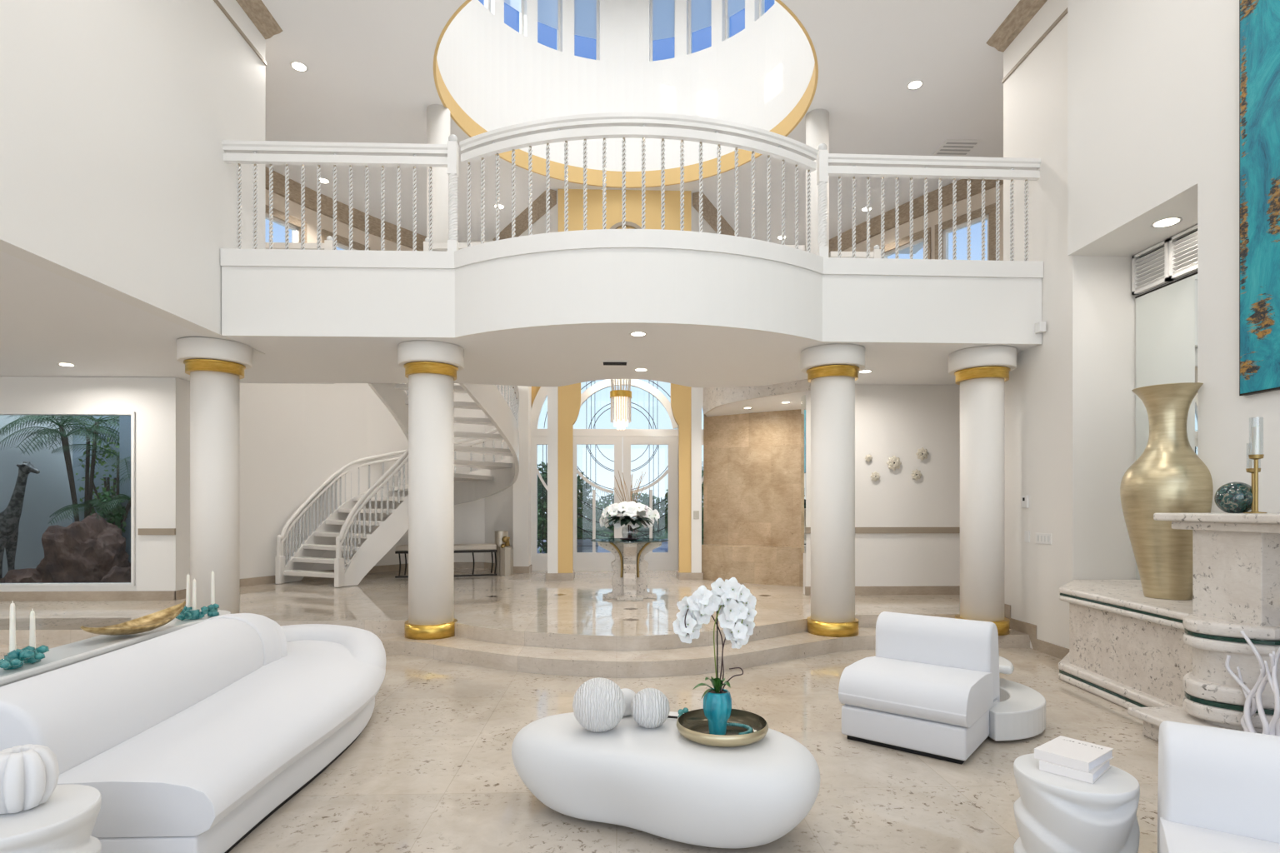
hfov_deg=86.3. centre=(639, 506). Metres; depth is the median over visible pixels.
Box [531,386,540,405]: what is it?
wall
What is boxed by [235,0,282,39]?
crown molding
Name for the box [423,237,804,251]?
gallery railing
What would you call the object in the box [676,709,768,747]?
round tray
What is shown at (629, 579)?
table
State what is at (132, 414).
window
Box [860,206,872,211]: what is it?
recessed light
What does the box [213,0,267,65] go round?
trim
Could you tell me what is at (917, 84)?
recessed light
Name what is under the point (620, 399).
chandelier
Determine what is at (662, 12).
window
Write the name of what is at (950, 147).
ceiling vent
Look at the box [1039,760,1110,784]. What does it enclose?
book
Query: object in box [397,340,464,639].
column
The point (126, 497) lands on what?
shrub
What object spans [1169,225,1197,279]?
air vent
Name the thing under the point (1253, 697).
sculpture
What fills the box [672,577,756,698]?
orchid
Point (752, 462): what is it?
wall
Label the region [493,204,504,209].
recessed light
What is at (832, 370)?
column
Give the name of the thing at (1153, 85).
wall
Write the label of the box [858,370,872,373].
recessed light
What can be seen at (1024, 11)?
crown molding
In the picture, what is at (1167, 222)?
recessed light
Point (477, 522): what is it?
wall
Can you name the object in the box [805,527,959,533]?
trim
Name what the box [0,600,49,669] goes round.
candle holder
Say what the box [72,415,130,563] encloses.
wall
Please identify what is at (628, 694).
ball
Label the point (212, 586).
taper candle
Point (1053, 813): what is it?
side table
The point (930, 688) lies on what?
slipper chair
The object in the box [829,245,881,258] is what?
gallery railing
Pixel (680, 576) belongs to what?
baseboard
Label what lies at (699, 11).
window
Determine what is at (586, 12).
window
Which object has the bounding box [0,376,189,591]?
wall
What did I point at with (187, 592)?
taper candle
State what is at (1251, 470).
candlestick
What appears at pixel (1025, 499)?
thermostat
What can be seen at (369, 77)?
ceiling
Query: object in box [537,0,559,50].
window
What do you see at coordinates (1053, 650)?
baseboard
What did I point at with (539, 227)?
wall
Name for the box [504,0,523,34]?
window
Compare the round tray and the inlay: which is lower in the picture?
the round tray
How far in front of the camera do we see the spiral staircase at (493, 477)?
10.74 m
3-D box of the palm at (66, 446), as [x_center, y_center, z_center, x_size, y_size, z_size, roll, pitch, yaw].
[-8.403,-0.165,11.002,3.322,2.800,2.057,0,0,-2]
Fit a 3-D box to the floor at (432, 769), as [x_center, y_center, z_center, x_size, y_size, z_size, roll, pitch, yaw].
[-2.060,1.600,1.731,15.200,0.200,11.600,0,0,-2]
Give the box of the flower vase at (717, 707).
[703,688,731,735]
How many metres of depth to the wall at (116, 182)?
5.50 m
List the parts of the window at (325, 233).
sash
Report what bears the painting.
attached to the wall at (1153, 85)
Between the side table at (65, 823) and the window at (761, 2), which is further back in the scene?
the window at (761, 2)
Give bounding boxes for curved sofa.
[0,613,385,852]
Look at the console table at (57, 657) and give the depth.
3.87 m
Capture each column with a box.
[175,337,252,614]
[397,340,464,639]
[800,344,864,637]
[948,345,1016,635]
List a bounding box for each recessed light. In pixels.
[56,363,75,366]
[290,61,308,72]
[316,178,329,184]
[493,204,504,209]
[629,331,647,336]
[634,368,648,371]
[776,235,786,239]
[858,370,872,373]
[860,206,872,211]
[906,80,923,89]
[1150,217,1182,228]
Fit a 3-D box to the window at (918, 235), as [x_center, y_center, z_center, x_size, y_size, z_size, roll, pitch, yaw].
[4.670,-3.910,12.122,0.120,1.660,1.174,0,0,-31]
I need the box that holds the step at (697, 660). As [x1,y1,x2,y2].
[0,627,1029,678]
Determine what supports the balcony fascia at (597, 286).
attached to the wall at (1153, 85)
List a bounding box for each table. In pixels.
[0,610,231,687]
[0,785,101,852]
[511,711,819,849]
[590,538,668,600]
[988,655,1045,741]
[1013,753,1139,852]
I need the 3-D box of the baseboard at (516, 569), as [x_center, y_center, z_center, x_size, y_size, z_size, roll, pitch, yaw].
[-0.297,1.160,12.787,4.120,0.120,0.420,0,0,-2]
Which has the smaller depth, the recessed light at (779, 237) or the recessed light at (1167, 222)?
the recessed light at (1167, 222)
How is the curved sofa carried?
on the floor at (432, 769)
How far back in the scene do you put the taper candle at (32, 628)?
3.53 m
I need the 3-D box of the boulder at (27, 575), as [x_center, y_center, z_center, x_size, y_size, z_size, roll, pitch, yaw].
[-8.841,1.048,9.796,0.559,0.327,0.538,0,0,-18]
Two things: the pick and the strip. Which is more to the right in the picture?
the strip
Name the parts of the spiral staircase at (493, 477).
newel post, newel post, handrail, rail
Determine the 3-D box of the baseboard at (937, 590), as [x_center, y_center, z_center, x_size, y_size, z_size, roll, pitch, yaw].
[3.368,1.160,9.410,2.205,0.120,0.020,0,0,-2]
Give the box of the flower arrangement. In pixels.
[599,471,659,539]
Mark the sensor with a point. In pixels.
(1040, 327)
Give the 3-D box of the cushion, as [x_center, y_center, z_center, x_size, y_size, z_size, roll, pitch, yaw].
[-3.367,0.715,11.934,1.678,0.090,0.497,0,0,-15]
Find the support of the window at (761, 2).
in the wall at (500, 76)
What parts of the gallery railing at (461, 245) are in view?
newel post, handrail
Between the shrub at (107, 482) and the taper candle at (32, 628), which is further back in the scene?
the shrub at (107, 482)
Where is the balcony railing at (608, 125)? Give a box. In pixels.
[221,112,1040,260]
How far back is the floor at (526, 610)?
8.10 m
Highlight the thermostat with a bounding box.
[1021,495,1029,508]
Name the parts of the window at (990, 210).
sash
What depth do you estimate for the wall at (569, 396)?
11.32 m
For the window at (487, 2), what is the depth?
10.19 m
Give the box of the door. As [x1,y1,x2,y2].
[530,379,703,570]
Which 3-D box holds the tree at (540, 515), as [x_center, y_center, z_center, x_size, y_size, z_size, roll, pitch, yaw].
[-2.298,0.019,18.119,2.413,2.544,1.755,0,0,-2]
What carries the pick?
on the coffee table at (659, 782)
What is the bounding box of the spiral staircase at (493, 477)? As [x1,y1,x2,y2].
[275,383,519,587]
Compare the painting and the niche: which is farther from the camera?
the niche
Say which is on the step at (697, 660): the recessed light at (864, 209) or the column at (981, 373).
the column at (981, 373)
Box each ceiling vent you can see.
[600,360,629,365]
[931,139,982,156]
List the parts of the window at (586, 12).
frosted pane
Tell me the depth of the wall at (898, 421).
9.43 m
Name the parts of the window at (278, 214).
sash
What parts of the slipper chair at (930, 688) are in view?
seat, backrest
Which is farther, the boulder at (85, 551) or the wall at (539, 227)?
the wall at (539, 227)
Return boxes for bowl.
[80,600,185,635]
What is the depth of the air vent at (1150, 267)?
6.34 m
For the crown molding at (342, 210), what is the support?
attached to the wall at (293, 437)
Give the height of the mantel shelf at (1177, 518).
0.052 m
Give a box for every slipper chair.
[838,611,999,764]
[1157,720,1279,852]
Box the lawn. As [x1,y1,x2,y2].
[539,517,703,539]
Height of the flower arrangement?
0.929 m
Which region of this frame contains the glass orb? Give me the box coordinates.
[1214,481,1252,513]
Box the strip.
[800,395,805,553]
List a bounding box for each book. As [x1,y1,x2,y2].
[1034,735,1113,773]
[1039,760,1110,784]
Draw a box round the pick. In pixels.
[667,707,688,719]
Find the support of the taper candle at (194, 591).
on the candle holder at (188, 612)
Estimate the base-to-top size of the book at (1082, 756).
0.036 m
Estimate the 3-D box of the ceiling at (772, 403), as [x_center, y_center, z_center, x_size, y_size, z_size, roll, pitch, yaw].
[1.928,-1.865,10.482,1.630,0.670,2.980,0,0,-2]
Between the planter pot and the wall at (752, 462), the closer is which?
the wall at (752, 462)
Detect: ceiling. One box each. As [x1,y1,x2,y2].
[0,250,1037,387]
[240,382,334,384]
[261,0,1019,254]
[705,390,810,417]
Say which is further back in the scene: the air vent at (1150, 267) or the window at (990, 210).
the window at (990, 210)
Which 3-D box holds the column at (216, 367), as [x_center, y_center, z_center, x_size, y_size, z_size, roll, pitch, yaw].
[-4.410,-0.160,7.094,0.670,3.040,0.670,0,0,-2]
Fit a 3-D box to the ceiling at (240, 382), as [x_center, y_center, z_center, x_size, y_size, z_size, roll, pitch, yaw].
[-7.049,-2.065,9.240,5.740,0.770,0.050,0,0,-2]
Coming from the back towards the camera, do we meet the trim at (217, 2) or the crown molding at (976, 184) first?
the crown molding at (976, 184)
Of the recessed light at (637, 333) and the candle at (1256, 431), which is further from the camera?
the recessed light at (637, 333)
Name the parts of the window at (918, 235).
sash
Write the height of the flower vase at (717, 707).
0.200 m
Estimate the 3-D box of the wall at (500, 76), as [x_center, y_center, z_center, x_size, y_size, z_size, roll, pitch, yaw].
[-0.172,-7.200,8.849,5.200,3.800,5.200,0,0,-2]
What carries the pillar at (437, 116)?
on the ceiling at (682, 355)
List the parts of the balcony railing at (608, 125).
handrail, rail, newel post, rail, handrail, newel post, rail, handrail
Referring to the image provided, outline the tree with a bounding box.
[537,480,612,531]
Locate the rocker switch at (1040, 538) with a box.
[1037,535,1049,542]
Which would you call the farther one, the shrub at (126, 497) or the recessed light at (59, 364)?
the shrub at (126, 497)
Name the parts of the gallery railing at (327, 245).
handrail, newel post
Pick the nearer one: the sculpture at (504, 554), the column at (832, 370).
the column at (832, 370)
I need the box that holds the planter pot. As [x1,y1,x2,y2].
[576,516,600,552]
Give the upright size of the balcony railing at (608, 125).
1.172 m
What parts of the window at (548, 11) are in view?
frosted pane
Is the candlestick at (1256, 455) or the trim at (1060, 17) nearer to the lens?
the candlestick at (1256, 455)
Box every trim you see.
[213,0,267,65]
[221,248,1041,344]
[433,0,818,188]
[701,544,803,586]
[703,379,810,414]
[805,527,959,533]
[1001,7,1067,83]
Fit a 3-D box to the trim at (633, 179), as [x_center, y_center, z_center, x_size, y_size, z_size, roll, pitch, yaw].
[-0.172,-5.372,8.849,4.800,0.255,4.800,0,0,-2]
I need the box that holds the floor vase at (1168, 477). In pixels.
[1120,382,1213,599]
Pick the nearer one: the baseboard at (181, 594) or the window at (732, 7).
the baseboard at (181, 594)
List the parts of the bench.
leg, leg, leg, leg, leg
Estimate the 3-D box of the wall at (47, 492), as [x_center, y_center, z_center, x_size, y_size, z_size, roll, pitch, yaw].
[-9.813,-0.200,3.867,0.150,3.400,16.800,0,0,-2]
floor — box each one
[0,568,959,651]
[228,648,1158,852]
[537,539,668,553]
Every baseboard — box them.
[240,562,494,587]
[513,565,532,573]
[545,570,703,580]
[805,585,959,595]
[1004,604,1069,659]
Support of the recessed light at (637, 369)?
in the ceiling at (682, 355)
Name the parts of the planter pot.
pot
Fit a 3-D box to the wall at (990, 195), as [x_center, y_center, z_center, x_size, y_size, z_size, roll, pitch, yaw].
[4.779,-3.825,12.142,0.267,2.850,3.759,0,0,-31]
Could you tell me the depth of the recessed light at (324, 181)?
11.02 m
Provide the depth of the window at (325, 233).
12.03 m
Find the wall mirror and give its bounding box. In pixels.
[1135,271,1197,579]
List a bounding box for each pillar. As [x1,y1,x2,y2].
[426,104,449,251]
[805,109,829,257]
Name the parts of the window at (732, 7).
frosted pane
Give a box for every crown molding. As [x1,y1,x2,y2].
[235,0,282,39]
[265,166,426,250]
[492,189,556,240]
[692,191,739,236]
[829,179,1003,252]
[985,0,1047,52]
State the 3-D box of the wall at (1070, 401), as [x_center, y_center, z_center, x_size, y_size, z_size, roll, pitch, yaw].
[4.523,-1.875,7.168,0.770,6.750,1.180,0,0,-2]
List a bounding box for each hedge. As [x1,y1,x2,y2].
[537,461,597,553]
[543,541,547,553]
[587,492,668,538]
[660,470,703,544]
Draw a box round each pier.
[513,385,531,566]
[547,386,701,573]
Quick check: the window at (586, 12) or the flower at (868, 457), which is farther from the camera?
the window at (586, 12)
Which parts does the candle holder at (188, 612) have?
glass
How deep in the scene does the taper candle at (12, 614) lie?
3.39 m
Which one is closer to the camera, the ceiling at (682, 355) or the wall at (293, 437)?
the ceiling at (682, 355)
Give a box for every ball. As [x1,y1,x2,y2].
[572,677,625,732]
[620,688,635,716]
[630,688,669,728]
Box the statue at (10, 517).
[0,460,39,579]
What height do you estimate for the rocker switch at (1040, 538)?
0.060 m
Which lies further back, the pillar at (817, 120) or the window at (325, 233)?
the window at (325, 233)
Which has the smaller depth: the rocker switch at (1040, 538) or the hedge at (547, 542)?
the rocker switch at (1040, 538)
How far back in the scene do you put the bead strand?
3.28 m
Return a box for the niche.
[609,221,641,229]
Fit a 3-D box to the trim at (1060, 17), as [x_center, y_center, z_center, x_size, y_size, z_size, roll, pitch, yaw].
[4.129,-4.817,7.155,0.018,0.035,1.180,0,0,-2]
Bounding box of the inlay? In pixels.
[624,618,637,621]
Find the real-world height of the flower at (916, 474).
0.153 m
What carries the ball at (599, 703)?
on the coffee table at (659, 782)
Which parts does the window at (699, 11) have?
frosted pane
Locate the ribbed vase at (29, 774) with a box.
[0,744,59,814]
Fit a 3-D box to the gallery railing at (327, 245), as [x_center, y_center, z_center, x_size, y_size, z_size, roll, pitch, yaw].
[-5.059,-2.975,8.812,2.190,1.061,0.100,0,0,-2]
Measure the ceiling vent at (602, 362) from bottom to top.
0.015 m
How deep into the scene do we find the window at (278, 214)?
11.16 m
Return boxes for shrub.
[75,437,119,523]
[90,490,127,533]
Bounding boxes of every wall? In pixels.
[0,0,265,354]
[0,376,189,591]
[0,415,72,578]
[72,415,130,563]
[240,189,412,579]
[436,0,814,171]
[454,240,513,563]
[519,190,717,236]
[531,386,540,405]
[558,189,691,573]
[703,409,800,547]
[803,384,959,594]
[842,184,1003,260]
[1003,0,1135,649]
[1067,0,1279,580]
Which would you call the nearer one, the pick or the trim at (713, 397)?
the pick
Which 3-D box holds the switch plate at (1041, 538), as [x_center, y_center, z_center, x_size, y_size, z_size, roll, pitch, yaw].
[4.136,0.329,6.991,0.015,0.109,0.246,0,0,-2]
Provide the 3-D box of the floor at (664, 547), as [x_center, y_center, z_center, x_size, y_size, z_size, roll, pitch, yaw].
[-0.696,1.340,20.388,60.000,0.120,13.200,0,0,-2]
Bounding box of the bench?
[395,544,496,578]
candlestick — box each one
[1242,452,1260,513]
[1245,424,1267,513]
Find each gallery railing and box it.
[265,235,333,249]
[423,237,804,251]
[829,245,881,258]
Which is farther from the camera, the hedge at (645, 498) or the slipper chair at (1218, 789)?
the hedge at (645, 498)
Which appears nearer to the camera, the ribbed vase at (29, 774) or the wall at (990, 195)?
the ribbed vase at (29, 774)
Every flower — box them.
[865,454,872,462]
[870,471,880,481]
[886,455,901,470]
[910,469,921,480]
[915,447,928,460]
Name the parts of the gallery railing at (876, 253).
handrail, newel post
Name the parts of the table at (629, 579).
glass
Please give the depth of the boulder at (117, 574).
9.81 m
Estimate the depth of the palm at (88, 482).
11.24 m
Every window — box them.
[0,410,135,586]
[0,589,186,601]
[265,205,306,242]
[321,229,369,250]
[485,0,489,10]
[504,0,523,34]
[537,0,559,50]
[574,0,599,59]
[650,0,674,61]
[688,0,711,54]
[725,0,744,39]
[759,0,764,17]
[879,227,930,259]
[935,203,996,260]
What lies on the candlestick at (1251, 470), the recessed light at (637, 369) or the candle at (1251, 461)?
the candle at (1251, 461)
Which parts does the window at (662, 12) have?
frosted pane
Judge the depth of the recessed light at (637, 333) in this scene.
6.66 m
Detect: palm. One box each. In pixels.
[0,415,119,518]
[0,415,130,521]
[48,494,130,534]
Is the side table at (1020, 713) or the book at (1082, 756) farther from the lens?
the side table at (1020, 713)
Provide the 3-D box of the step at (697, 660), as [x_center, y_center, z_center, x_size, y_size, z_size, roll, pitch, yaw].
[-1.846,1.430,7.182,16.000,0.140,2.519,0,0,-2]
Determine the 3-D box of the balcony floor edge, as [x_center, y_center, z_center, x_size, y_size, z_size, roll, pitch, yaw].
[0.030,-2.433,6.665,8.236,0.165,0.951,0,0,-2]
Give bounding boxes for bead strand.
[726,723,752,734]
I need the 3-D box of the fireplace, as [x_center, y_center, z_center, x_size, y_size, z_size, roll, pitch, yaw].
[4.052,0.773,3.997,1.608,1.453,5.108,0,0,-2]
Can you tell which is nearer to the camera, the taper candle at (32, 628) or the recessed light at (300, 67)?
the taper candle at (32, 628)
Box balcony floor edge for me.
[220,229,1043,278]
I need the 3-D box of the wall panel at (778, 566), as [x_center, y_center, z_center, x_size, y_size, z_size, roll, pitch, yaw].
[1.784,0.930,11.041,2.002,0.580,0.433,0,0,32]
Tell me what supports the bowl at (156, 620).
on the console table at (57, 657)
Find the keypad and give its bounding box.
[693,510,699,519]
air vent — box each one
[1131,239,1173,294]
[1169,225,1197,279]
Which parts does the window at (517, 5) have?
frosted pane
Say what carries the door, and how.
in the wall at (535, 390)
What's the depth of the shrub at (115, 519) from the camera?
10.53 m
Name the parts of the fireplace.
mantel moulding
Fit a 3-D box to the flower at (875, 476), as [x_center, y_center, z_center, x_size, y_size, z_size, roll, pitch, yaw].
[3.232,-0.412,9.377,0.138,0.138,0.036,0,0,-2]
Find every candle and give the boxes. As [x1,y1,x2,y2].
[9,600,15,652]
[29,610,35,649]
[185,573,189,607]
[192,578,196,609]
[210,570,214,604]
[1249,452,1254,468]
[1251,424,1260,454]
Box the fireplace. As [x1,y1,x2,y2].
[1058,513,1279,741]
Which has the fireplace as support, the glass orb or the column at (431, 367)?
the glass orb
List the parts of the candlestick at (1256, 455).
stem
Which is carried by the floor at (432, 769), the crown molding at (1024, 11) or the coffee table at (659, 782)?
the coffee table at (659, 782)
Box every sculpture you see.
[495,530,513,575]
[1225,630,1279,736]
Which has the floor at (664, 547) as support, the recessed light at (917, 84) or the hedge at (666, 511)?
the hedge at (666, 511)
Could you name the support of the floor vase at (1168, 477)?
on the fireplace
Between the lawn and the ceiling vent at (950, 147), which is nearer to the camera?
the ceiling vent at (950, 147)
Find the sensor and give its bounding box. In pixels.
[1035,321,1045,333]
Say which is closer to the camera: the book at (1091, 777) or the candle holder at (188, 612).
the book at (1091, 777)
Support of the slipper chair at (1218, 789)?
on the floor at (432, 769)
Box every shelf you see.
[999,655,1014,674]
[1153,513,1279,524]
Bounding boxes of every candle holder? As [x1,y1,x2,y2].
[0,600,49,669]
[175,570,219,620]
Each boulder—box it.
[0,568,41,583]
[35,512,130,583]
[100,565,130,582]
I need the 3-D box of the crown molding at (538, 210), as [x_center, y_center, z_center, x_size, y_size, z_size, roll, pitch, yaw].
[-2.143,-5.139,12.393,0.160,0.219,2.555,0,0,-33]
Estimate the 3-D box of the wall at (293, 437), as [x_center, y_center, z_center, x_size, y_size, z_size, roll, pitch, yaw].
[-5.391,-2.015,11.809,0.320,6.470,4.033,0,0,30]
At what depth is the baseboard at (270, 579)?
12.66 m
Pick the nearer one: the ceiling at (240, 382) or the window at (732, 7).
the ceiling at (240, 382)
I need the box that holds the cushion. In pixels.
[395,544,496,551]
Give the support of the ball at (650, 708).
on the coffee table at (659, 782)
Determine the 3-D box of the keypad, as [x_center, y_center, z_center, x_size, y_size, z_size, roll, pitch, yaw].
[0.934,0.140,11.332,0.090,0.140,0.012,0,0,-2]
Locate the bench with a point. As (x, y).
(458, 548)
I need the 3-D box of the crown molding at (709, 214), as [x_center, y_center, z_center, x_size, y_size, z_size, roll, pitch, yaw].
[1.480,-5.139,12.521,0.160,0.219,2.473,0,0,25]
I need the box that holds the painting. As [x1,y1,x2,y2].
[1239,0,1279,395]
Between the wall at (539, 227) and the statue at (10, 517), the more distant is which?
the wall at (539, 227)
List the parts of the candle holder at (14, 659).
glass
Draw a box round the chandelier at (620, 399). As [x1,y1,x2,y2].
[610,379,631,429]
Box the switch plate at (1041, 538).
[1035,533,1051,544]
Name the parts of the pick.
flower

